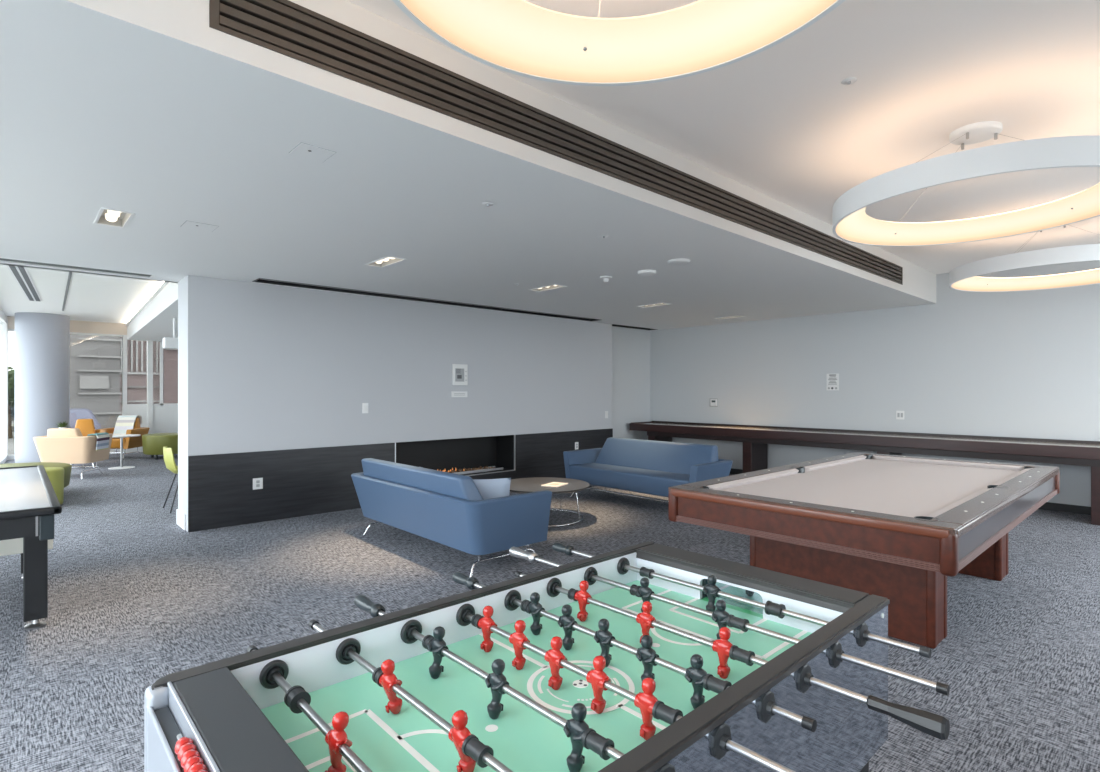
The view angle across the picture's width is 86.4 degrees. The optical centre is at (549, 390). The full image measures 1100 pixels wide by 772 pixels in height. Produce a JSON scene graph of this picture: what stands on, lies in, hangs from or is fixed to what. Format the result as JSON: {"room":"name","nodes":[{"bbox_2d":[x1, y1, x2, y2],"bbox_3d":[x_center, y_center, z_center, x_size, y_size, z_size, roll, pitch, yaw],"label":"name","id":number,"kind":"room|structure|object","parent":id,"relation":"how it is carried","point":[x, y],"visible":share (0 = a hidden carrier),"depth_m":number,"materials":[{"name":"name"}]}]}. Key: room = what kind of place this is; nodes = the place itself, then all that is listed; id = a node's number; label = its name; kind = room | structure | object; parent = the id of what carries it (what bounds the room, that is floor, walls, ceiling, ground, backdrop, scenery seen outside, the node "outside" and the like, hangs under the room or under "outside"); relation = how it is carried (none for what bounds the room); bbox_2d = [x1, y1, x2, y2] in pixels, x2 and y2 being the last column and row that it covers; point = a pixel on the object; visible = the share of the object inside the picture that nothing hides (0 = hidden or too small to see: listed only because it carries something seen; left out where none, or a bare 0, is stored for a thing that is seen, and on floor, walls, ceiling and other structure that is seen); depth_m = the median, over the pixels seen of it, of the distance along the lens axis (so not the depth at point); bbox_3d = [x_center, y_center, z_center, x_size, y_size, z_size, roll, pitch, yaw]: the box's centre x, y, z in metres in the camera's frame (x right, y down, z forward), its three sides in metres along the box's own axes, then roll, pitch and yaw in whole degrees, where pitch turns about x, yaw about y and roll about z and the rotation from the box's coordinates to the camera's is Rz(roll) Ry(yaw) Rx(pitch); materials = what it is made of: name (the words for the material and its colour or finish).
{"room":"common room","nodes":[
{"label":"common room","id":0,"kind":"room"},
{"bbox_2d":[7,316,126,334],"bbox_3d":[-9.750,-1.407,13.396,6.220,0.255,0.120,0,0,-43],"label":"wall","id":1,"kind":"structure","parent":0,"point":[75,326],"depth_m":12.99,"materials":[{"name":"beige"}]},
{"bbox_2d":[0,309,6,463],"bbox_3d":[-8.342,-0.058,8.496,0.104,2.955,9.024,0,0,-39],"label":"window","id":2,"kind":"structure","parent":1,"relation":"in","point":[3,317],"depth_m":11.90,"materials":[{"name":"white glass"}]},
{"bbox_2d":[7,319,177,459],"bbox_3d":[-9.509,-0.058,13.576,5.620,2.955,0.140,0,0,-43],"label":"window","id":3,"kind":"structure","parent":1,"relation":"in","point":[109,373],"depth_m":13.23,"materials":[{"name":"clear glass"}]},
{"bbox_2d":[0,264,162,323],"bbox_3d":[-6.697,-1.595,10.076,6.220,0.120,9.100,0,0,-43],"label":"ceiling","id":4,"kind":"structure","parent":0,"point":[90,297],"depth_m":9.32,"materials":[{"name":"white paint"}]},
{"bbox_2d":[6,265,41,300],"bbox_3d":[-7.000,-1.529,7.760,0.180,0.012,5.528,0,0,-38],"label":"ceiling vent","id":5,"kind":"object","parent":4,"relation":"in","point":[21,274],"visible":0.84,"depth_m":8.17,"materials":[{"name":"white metal"}]},
{"bbox_2d":[62,272,71,310],"bbox_3d":[-6.966,-1.529,8.470,0.030,0.012,7.105,0,0,-41],"label":"trim","id":6,"kind":"structure","parent":4,"relation":"attached to","point":[70,273],"depth_m":8.79,"materials":[{"name":"grey metal"}]},
{"bbox_2d":[124,406,177,452],"bbox_3d":[-8.602,0.885,14.451,3.100,1.070,0.120,0,0,-43],"label":"wall","id":7,"kind":"structure","parent":0,"point":[165,418],"depth_m":13.80,"materials":[{"name":"white paint"}]},
{"bbox_2d":[178,275,611,531],"bbox_3d":[-1.442,0.126,8.252,6.426,2.588,0.478,0,0,-43],"label":"wall","id":8,"kind":"structure","parent":0,"point":[262,367],"depth_m":7.15,"materials":[{"name":"grey paint"}]},
{"bbox_2d":[0,263,177,282],"bbox_3d":[-4.889,-1.411,5.516,2.710,0.487,0.060,0,0,-43],"label":"trim","id":9,"kind":"structure","parent":8,"relation":"attached to","point":[0,263],"depth_m":5.78,"materials":[{"name":"white paint"}]},
{"bbox_2d":[176,509,185,529],"bbox_3d":[-3.851,1.340,6.115,0.014,0.160,0.392,0,0,-43],"label":"baseboard","id":10,"kind":"structure","parent":8,"relation":"attached to","point":[180,516],"depth_m":6.08,"materials":[{"name":"white paint"}]},
{"bbox_2d":[253,478,262,489],"bbox_3d":[-3.153,1.000,6.324,0.100,0.120,0.009,0,0,-43],"label":"power outlet","id":11,"kind":"object","parent":8,"relation":"attached to","point":[257,482],"visible":1,"depth_m":6.32,"materials":[{"name":"white plastic"}]},
{"bbox_2d":[362,403,367,412],"bbox_3d":[-2.259,0.210,7.170,0.078,0.125,0.011,0,0,-43],"label":"light switch","id":12,"kind":"object","parent":8,"relation":"attached to","point":[364,405],"visible":1,"depth_m":7.16,"materials":[{"name":"white plastic"}]},
{"bbox_2d":[188,428,612,531],"bbox_3d":[-1.275,1.038,8.070,6.426,0.765,0.018,0,0,-43],"label":"wall paneling","id":13,"kind":"structure","parent":8,"relation":"attached to","point":[306,481],"depth_m":6.62,"materials":[{"name":"black wood"}]},
{"bbox_2d":[395,435,514,475],"bbox_3d":[-1.391,0.921,8.250,1.964,0.532,0.449,0,0,-43],"label":"fireplace","id":14,"kind":"object","parent":8,"relation":"in","point":[490,454],"visible":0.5,"depth_m":8.57,"materials":[{"name":"black"}]},
{"bbox_2d":[451,391,466,396],"bbox_3d":[-1.250,0.045,8.097,0.260,0.080,0.012,0,0,-43],"label":"name plate","id":15,"kind":"object","parent":8,"relation":"attached to","point":[453,393],"visible":1,"depth_m":8.09,"materials":[{"name":"white plastic"}]},
{"bbox_2d":[452,364,467,384],"bbox_3d":[-1.240,-0.225,8.089,0.235,0.290,0.036,0,0,-43],"label":"control panel","id":16,"kind":"object","parent":8,"relation":"attached to","point":[459,371],"visible":1,"depth_m":8.07,"materials":[{"name":"white plastic"}]},
{"bbox_2d":[0,0,926,341],"bbox_3d":[-3.592,-1.351,9.447,10.700,0.367,14.030,0,0,-43],"label":"ceiling","id":17,"kind":"structure","parent":0,"point":[92,118],"depth_m":3.79,"materials":[{"name":"white paint"}]},
{"bbox_2d":[0,257,153,277],"bbox_3d":[-5.025,-1.236,5.073,2.654,0.144,0.234,0,0,-43],"label":"ceiling vent","id":18,"kind":"object","parent":17,"relation":"in","point":[5,260],"visible":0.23,"depth_m":5.57,"materials":[{"name":"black metal"}]},
{"bbox_2d":[94,207,134,227],"bbox_3d":[-2.947,-1.193,3.960,0.178,0.060,0.468,0,0,-43],"label":"recessed light","id":19,"kind":"object","parent":17,"relation":"in","point":[108,217],"visible":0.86,"depth_m":4.03,"materials":[{"name":"white plastic"}]},
{"bbox_2d":[125,282,168,325],"bbox_3d":[-6.811,-1.486,9.903,0.050,0.023,8.614,0,0,-40],"label":"recessed light","id":20,"kind":"object","parent":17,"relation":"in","point":[164,284],"visible":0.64,"depth_m":9.66,"materials":[{"name":"white plastic"}]},
{"bbox_2d":[162,318,177,348],"bbox_3d":[-6.025,-0.924,9.403,0.300,0.488,0.200,0,0,-43],"label":"box fixture","id":21,"kind":"object","parent":17,"relation":"hanging from","point":[167,342],"visible":0.66,"depth_m":9.32,"materials":[{"name":"white plastic"}]},
{"bbox_2d":[180,220,218,231],"bbox_3d":[-2.484,-1.165,4.155,0.200,0.005,0.200,0,0,-43],"label":"access panel","id":22,"kind":"object","parent":17,"relation":"attached to","point":[187,224],"visible":1,"depth_m":4.15,"materials":[{"name":"grey"}]},
{"bbox_2d":[289,142,335,161],"bbox_3d":[-1.163,-1.165,2.870,0.170,0.005,0.170,0,0,-43],"label":"access panel","id":23,"kind":"object","parent":17,"relation":"attached to","point":[304,150],"visible":1,"depth_m":2.86,"materials":[{"name":"grey metal"}]},
{"bbox_2d":[365,256,406,267],"bbox_3d":[-1.489,-1.193,5.301,0.178,0.060,0.468,0,0,-43],"label":"recessed light","id":24,"kind":"object","parent":17,"relation":"in","point":[389,260],"visible":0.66,"depth_m":5.37,"materials":[{"name":"white"}]},
{"bbox_2d":[252,278,599,320],"bbox_3d":[-1.161,-1.236,7.926,5.244,0.144,0.244,0,0,-43],"label":"ceiling vent","id":25,"kind":"object","parent":17,"relation":"in","point":[268,281],"visible":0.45,"depth_m":7.42,"materials":[{"name":"black metal"}]},
{"bbox_2d":[482,202,493,205],"bbox_3d":[-0.387,-1.161,3.660,0.072,0.014,0.072,0,0,-43],"label":"sprinkler cover","id":26,"kind":"object","parent":17,"relation":"attached to","point":[484,203],"visible":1,"depth_m":3.65,"materials":[{"name":"white plastic"}]},
{"bbox_2d":[529,284,566,291],"bbox_3d":[-0.031,-1.193,6.642,0.178,0.060,0.468,0,0,-43],"label":"recessed light","id":27,"kind":"object","parent":17,"relation":"in","point":[555,286],"visible":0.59,"depth_m":6.70,"materials":[{"name":"white"}]},
{"bbox_2d":[600,276,611,282],"bbox_3d":[0.574,-1.141,6.004,0.124,0.055,0.124,0,0,-43],"label":"smoke detector","id":28,"kind":"object","parent":17,"relation":"attached to","point":[605,278],"visible":1,"depth_m":5.98,"materials":[{"name":"white plastic"}]},
{"bbox_2d":[612,324,657,329],"bbox_3d":[1.512,-1.236,10.751,1.284,0.144,0.204,0,0,-43],"label":"ceiling vent","id":29,"kind":"object","parent":17,"relation":"in","point":[615,325],"visible":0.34,"depth_m":10.84,"materials":[{"name":"black metal"}]},
{"bbox_2d":[638,270,655,275],"bbox_3d":[0.949,-1.150,5.728,0.180,0.036,0.180,0,0,-43],"label":"ceiling speaker","id":30,"kind":"object","parent":17,"relation":"attached to","point":[641,272],"visible":1,"depth_m":5.67,"materials":[{"name":"white plastic"}]},
{"bbox_2d":[636,303,669,307],"bbox_3d":[1.407,-1.193,7.965,0.178,0.060,0.468,0,0,-43],"label":"recessed light","id":31,"kind":"object","parent":17,"relation":"in","point":[656,304],"visible":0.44,"depth_m":7.99,"materials":[{"name":"white"}]},
{"bbox_2d":[668,258,689,264],"bbox_3d":[1.159,-1.158,5.265,0.200,0.020,0.200,0,0,-43],"label":"ceiling disc","id":32,"kind":"object","parent":17,"relation":"attached to","point":[681,261],"visible":1,"depth_m":5.23,"materials":[{"name":"white plastic"}]},
{"bbox_2d":[714,315,745,318],"bbox_3d":[2.845,-1.193,9.287,0.178,0.060,0.468,0,0,-43],"label":"recessed light","id":33,"kind":"object","parent":17,"relation":"in","point":[739,315],"visible":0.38,"depth_m":9.30,"materials":[{"name":"white"}]},
{"bbox_2d":[17,0,935,303],"bbox_3d":[1.190,-1.363,4.246,10.700,0.390,0.100,0,0,-43],"label":"ceiling bulkhead","id":34,"kind":"structure","parent":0,"point":[181,27],"depth_m":2.65,"materials":[{"name":"white paint"}]},
{"bbox_2d":[209,0,902,284],"bbox_3d":[1.470,-1.351,4.473,7.220,0.207,0.064,0,0,-43],"label":"air vent","id":35,"kind":"object","parent":34,"relation":"in","point":[288,28],"visible":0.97,"depth_m":2.79,"materials":[{"name":"brown metal"}]},
{"bbox_2d":[0,452,1099,771],"bbox_3d":[-2.178,1.480,7.982,11.000,0.120,18.300,0,0,-43],"label":"floor","id":36,"kind":"structure","parent":0,"point":[136,598],"depth_m":3.83,"materials":[{"name":"grey carpet"}]},
{"bbox_2d":[0,465,61,629],"bbox_3d":[-3.862,1.018,3.587,1.230,0.805,2.390,0,0,-43],"label":"table","id":37,"kind":"object","parent":36,"relation":"on","point":[29,502],"visible":1,"depth_m":3.49,"materials":[{"name":"grey"}]},
{"bbox_2d":[0,538,52,555],"bbox_3d":[-3.953,0.920,3.871,0.980,0.200,1.150,0,0,-43],"label":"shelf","id":38,"kind":"object","parent":37,"relation":"attached to","point":[11,546],"depth_m":3.65,"materials":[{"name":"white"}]},
{"bbox_2d":[0,462,71,487],"bbox_3d":[-7.147,1.215,7.625,1.440,0.410,1.440,0,0,-43],"label":"ottoman","id":39,"kind":"object","parent":36,"relation":"on","point":[67,467],"visible":0.27,"depth_m":7.94,"materials":[{"name":"green fabric"}]},
{"bbox_2d":[15,312,69,462],"bbox_3d":[-10.247,-0.058,11.838,0.840,2.955,0.840,0,0,-43],"label":"round column","id":40,"kind":"structure","parent":36,"relation":"on","point":[42,340],"depth_m":11.49,"materials":[{"name":"grey paint"}]},
{"bbox_2d":[44,467,63,504],"bbox_3d":[-6.246,1.190,7.162,0.480,0.460,0.480,0,0,-43],"label":"stool","id":41,"kind":"object","parent":36,"relation":"on","point":[55,474],"visible":0.11,"depth_m":7.17,"materials":[{"name":"green fabric"}]},
{"bbox_2d":[33,428,112,478],"bbox_3d":[-7.849,1.013,9.656,0.820,0.826,0.722,0,0,-11],"label":"armchair","id":42,"kind":"object","parent":36,"relation":"on","point":[60,445],"visible":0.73,"depth_m":9.38,"materials":[{"name":"beige leather"}]},
{"bbox_2d":[47,428,82,436],"bbox_3d":[-7.817,0.810,9.482,0.550,0.420,0.294,0,0,-11],"label":"cushion","id":43,"kind":"object","parent":42,"relation":"on","point":[54,432],"depth_m":9.36,"materials":[{"name":"beige fabric"}]},
{"bbox_2d":[87,432,109,450],"bbox_3d":[-7.494,0.834,9.719,0.179,0.276,0.340,0,0,-11],"label":"throw blanket","id":44,"kind":"object","parent":42,"relation":"on","point":[103,438],"visible":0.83,"depth_m":9.70,"materials":[{"name":"multicoloured fabric"}]},
{"bbox_2d":[71,419,105,467],"bbox_3d":[-8.798,0.983,11.055,0.660,0.886,0.822,0,0,-35],"label":"armchair","id":45,"kind":"object","parent":36,"relation":"on","point":[86,426],"visible":0.16,"depth_m":11.23,"materials":[{"name":"orange fabric"}]},
{"bbox_2d":[75,419,95,435],"bbox_3d":[-8.927,0.780,11.242,0.391,0.480,0.295,0,0,-35],"label":"cushion","id":46,"kind":"object","parent":45,"relation":"on","point":[86,426],"depth_m":11.23,"materials":[{"name":"orange fabric"}]},
{"bbox_2d":[95,417,149,459],"bbox_3d":[-9.121,1.003,12.470,0.780,0.846,0.803,0,0,-8],"label":"armchair","id":47,"kind":"object","parent":36,"relation":"on","point":[128,442],"visible":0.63,"depth_m":12.35,"materials":[{"name":"orange fabric"}]},
{"bbox_2d":[113,415,141,434],"bbox_3d":[-9.131,0.754,12.544,0.360,0.443,0.745,0,0,-8],"label":"throw blanket","id":48,"kind":"object","parent":47,"relation":"on","point":[124,422],"visible":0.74,"depth_m":12.60,"materials":[{"name":"white fabric"}]},
{"bbox_2d":[123,417,139,437],"bbox_3d":[-9.150,0.800,12.687,0.510,0.440,0.294,0,0,-8],"label":"cushion","id":49,"kind":"object","parent":47,"relation":"on","point":[137,422],"depth_m":12.71,"materials":[{"name":"orange leather"}]},
{"bbox_2d":[108,434,140,468],"bbox_3d":[-7.898,1.120,10.805,0.580,0.600,0.580,0,0,-43],"label":"side table","id":50,"kind":"object","parent":36,"relation":"on","point":[122,435],"visible":0.85,"depth_m":10.79,"materials":[{"name":"white metal"}]},
{"bbox_2d":[142,433,177,458],"bbox_3d":[-8.166,1.170,12.529,0.920,0.500,0.920,0,0,-43],"label":"ottoman","id":51,"kind":"object","parent":36,"relation":"on","point":[153,444],"visible":0.51,"depth_m":12.12,"materials":[{"name":"green fabric"}]},
{"bbox_2d":[163,446,177,512],"bbox_3d":[-4.382,1.044,7.111,0.520,0.758,0.480,0,0,-43],"label":"chair","id":52,"kind":"object","parent":36,"relation":"on","point":[168,454],"visible":0.6,"depth_m":6.87,"materials":[{"name":"yellow"}]},
{"bbox_2d":[351,458,551,576],"bbox_3d":[-0.986,1.040,5.315,0.824,0.771,2.120,0,0,-43],"label":"sofa","id":53,"kind":"object","parent":36,"relation":"on","point":[445,508],"visible":0.98,"depth_m":4.69,"materials":[{"name":"blue fabric"}]},
{"bbox_2d":[362,458,483,500],"bbox_3d":[-1.154,0.838,5.161,0.292,0.365,1.848,0,0,-43],"label":"cushion","id":54,"kind":"object","parent":53,"relation":"on","point":[440,483],"depth_m":4.99,"materials":[{"name":"blue fabric"}]},
{"bbox_2d":[473,478,510,499],"bbox_3d":[-0.500,0.849,4.816,0.360,0.267,0.120,0,0,-15],"label":"throw pillow","id":55,"kind":"object","parent":53,"relation":"on","point":[488,488],"visible":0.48,"depth_m":4.77,"materials":[{"name":"blue fabric"}]},
{"bbox_2d":[144,542,949,771],"bbox_3d":[0.034,0.968,1.291,1.452,0.903,1.363,0,0,-43],"label":"foosball table","id":56,"kind":"object","parent":36,"relation":"on","point":[646,656],"visible":1,"depth_m":1.19,"materials":[{"name":"black wood"}]},
{"bbox_2d":[573,680,587,687],"bbox_3d":[0.065,0.624,1.250,0.034,0.001,0.034,0,0,-43],"label":"print","id":57,"kind":"object","parent":56,"relation":"on","point":[576,683],"depth_m":1.25,"materials":[{"name":"grey"}]},
{"bbox_2d":[510,477,589,526],"bbox_3d":[-0.073,1.228,6.535,1.030,0.380,1.030,0,0,-43],"label":"coffee table","id":58,"kind":"object","parent":36,"relation":"on","point":[520,485],"visible":0.56,"depth_m":6.44,"materials":[{"name":"brown metal"}]},
{"bbox_2d":[541,482,567,487],"bbox_3d":[0.053,1.031,6.446,0.190,0.014,0.280,0,0,29],"label":"magazine","id":59,"kind":"object","parent":58,"relation":"on","point":[552,484],"visible":1,"depth_m":6.42,"materials":[{"name":"white paper"}]},
{"bbox_2d":[563,437,732,502],"bbox_3d":[1.181,1.040,7.444,0.824,0.771,2.120,0,0,-43],"label":"sofa","id":60,"kind":"object","parent":36,"relation":"on","point":[651,467],"visible":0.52,"depth_m":7.34,"materials":[{"name":"blue fabric"}]},
{"bbox_2d":[595,437,717,474],"bbox_3d":[1.349,0.838,7.599,0.292,0.365,1.848,0,0,-43],"label":"backrest","id":61,"kind":"object","parent":60,"relation":"on","point":[663,456],"depth_m":7.50,"materials":[{"name":"blue fabric"}]},
{"bbox_2d":[668,452,1059,648],"bbox_3d":[2.453,1.018,4.273,3.173,0.803,1.568,0,0,-43],"label":"pool table","id":62,"kind":"object","parent":36,"relation":"on","point":[892,527],"visible":0.98,"depth_m":3.50,"materials":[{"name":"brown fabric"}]},
{"bbox_2d":[708,468,798,489],"bbox_3d":[1.500,0.641,4.240,1.320,0.042,0.048,0,0,-43],"label":"cushion","id":63,"kind":"object","parent":62,"relation":"on","point":[736,483],"depth_m":4.20,"materials":[{"name":"grey fabric"}]},
{"bbox_2d":[805,455,865,470],"bbox_3d":[2.565,0.641,5.220,1.320,0.042,0.048,0,0,-43],"label":"cushion","id":64,"kind":"object","parent":62,"relation":"on","point":[819,466],"depth_m":5.17,"materials":[{"name":"grey fabric"}]},
{"bbox_2d":[873,455,1023,470],"bbox_3d":[3.500,0.641,5.236,0.048,0.042,1.162,0,0,-43],"label":"cushion","id":65,"kind":"object","parent":62,"relation":"on","point":[1007,467],"depth_m":5.18,"materials":[{"name":"grey fabric"}]},
{"bbox_2d":[927,488,991,516],"bbox_3d":[2.340,0.641,3.326,1.320,0.042,0.048,0,0,-43],"label":"cushion","id":66,"kind":"object","parent":62,"relation":"on","point":[939,513],"depth_m":3.24,"materials":[{"name":"grey fabric"}]},
{"bbox_2d":[993,468,1031,484],"bbox_3d":[3.406,0.641,4.306,1.320,0.042,0.048,0,0,-43],"label":"cushion","id":67,"kind":"object","parent":62,"relation":"on","point":[1026,470],"depth_m":4.24,"materials":[{"name":"grey fabric"}]},
{"bbox_2d":[629,421,1099,524],"bbox_3d":[4.143,0.994,8.347,0.700,0.852,7.180,0,0,-43],"label":"table","id":68,"kind":"object","parent":36,"relation":"on","point":[755,439],"visible":0.73,"depth_m":7.67,"materials":[{"name":"brown wood"}]},
{"bbox_3d":[-9.473,1.110,11.395,0.320,0.620,0.320,0,0,-43],"label":"side table","id":69,"kind":"object","parent":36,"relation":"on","visible":0},
{"bbox_2d":[57,421,69,427],"bbox_3d":[-9.464,0.688,11.398,0.295,0.225,0.222,0,0,-43],"label":"potted plant","id":70,"kind":"object","parent":69,"relation":"on","point":[63,425],"visible":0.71,"depth_m":11.36,"materials":[{"name":"green plant"}]},
{"bbox_2d":[612,326,649,439],"bbox_3d":[1.350,0.126,10.969,1.363,2.588,0.260,0,0,-43],"label":"wall","id":71,"kind":"structure","parent":0,"point":[630,347],"depth_m":10.93,"materials":[{"name":"grey paint"}]},
{"bbox_2d":[347,0,1099,273],"bbox_3d":[2.432,-1.618,2.895,10.700,0.120,4.170,0,0,-43],"label":"ceiling","id":72,"kind":"structure","parent":0,"point":[780,122],"depth_m":3.14,"materials":[{"name":"white paint"}]},
{"bbox_2d":[392,0,844,85],"bbox_3d":[0.185,-1.304,1.379,1.280,0.508,1.280,0,0,-43],"label":"ring pendant light","id":73,"kind":"object","parent":72,"relation":"hanging from","point":[523,38],"visible":1,"depth_m":1.83,"materials":[{"name":"white plastic"}]},
{"bbox_2d":[841,77,856,84],"bbox_3d":[1.504,-1.551,2.945,0.072,0.014,0.072,0,0,-43],"label":"sprinkler cover","id":74,"kind":"object","parent":72,"relation":"attached to","point":[851,80],"visible":1,"depth_m":2.94,"materials":[{"name":"white plastic"}]},
{"bbox_2d":[832,121,1099,246],"bbox_3d":[2.546,-1.306,3.510,1.540,0.503,1.540,0,0,-43],"label":"ring pendant light","id":75,"kind":"object","parent":72,"relation":"hanging from","point":[850,222],"visible":1,"depth_m":3.44,"materials":[{"name":"white"}]},
{"bbox_2d":[835,182,1099,244],"bbox_3d":[2.546,-1.117,3.510,1.516,0.115,1.516,0,0,-43],"label":"diffuser","id":76,"kind":"object","parent":75,"relation":"attached to","point":[852,224],"depth_m":3.88,"materials":[{"name":"white"}]},
{"bbox_2d":[949,225,1099,291],"bbox_3d":[4.599,-1.299,5.384,1.540,0.518,1.540,0,0,-43],"label":"ring pendant light","id":77,"kind":"object","parent":72,"relation":"hanging from","point":[964,277],"visible":0.94,"depth_m":5.49,"materials":[{"name":"white metal"}]},
{"bbox_2d":[952,269,1099,290],"bbox_3d":[4.599,-1.097,5.384,1.516,0.105,1.516,0,0,-43],"label":"diffuser","id":78,"kind":"object","parent":77,"relation":"attached to","point":[962,279],"depth_m":5.90,"materials":[{"name":"white plastic"}]},
{"bbox_2d":[650,260,1099,506],"bbox_3d":[4.862,-0.129,8.268,0.150,3.098,8.990,0,0,-43],"label":"wall","id":79,"kind":"structure","parent":0,"point":[1019,364],"depth_m":8.02,"materials":[{"name":"grey paint"}]},
{"bbox_2d":[710,398,717,406],"bbox_3d":[2.870,0.205,10.301,0.030,0.150,0.160,0,0,-43],"label":"thermostat","id":80,"kind":"object","parent":79,"relation":"attached to","point":[713,401],"visible":1,"depth_m":10.28,"materials":[{"name":"grey"}]},
{"bbox_2d":[827,374,838,385],"bbox_3d":[4.252,-0.170,8.814,0.008,0.180,0.180,0,0,-43],"label":"notice sign","id":81,"kind":"object","parent":79,"relation":"attached to","point":[832,379],"visible":1,"depth_m":8.81,"materials":[{"name":"white paper"}]},
{"bbox_2d":[827,386,838,389],"bbox_3d":[4.252,-0.043,8.814,0.008,0.065,0.180,0,0,-43],"label":"notice sign","id":82,"kind":"object","parent":79,"relation":"attached to","point":[828,387],"visible":1,"depth_m":8.81,"materials":[{"name":"white plastic"}]},
{"bbox_2d":[896,411,903,419],"bbox_3d":[4.867,0.335,8.143,0.011,0.120,0.100,0,0,-43],"label":"light switch","id":83,"kind":"object","parent":79,"relation":"attached to","point":[899,414],"visible":1,"depth_m":8.14,"materials":[{"name":"white plastic"}]},
{"bbox_2d":[730,468,1090,514],"bbox_3d":[4.856,1.373,8.153,0.014,0.095,8.630,0,0,-43],"label":"baseboard","id":84,"kind":"structure","parent":79,"relation":"attached to","point":[1077,509],"depth_m":6.88,"materials":[{"name":"black wood"}]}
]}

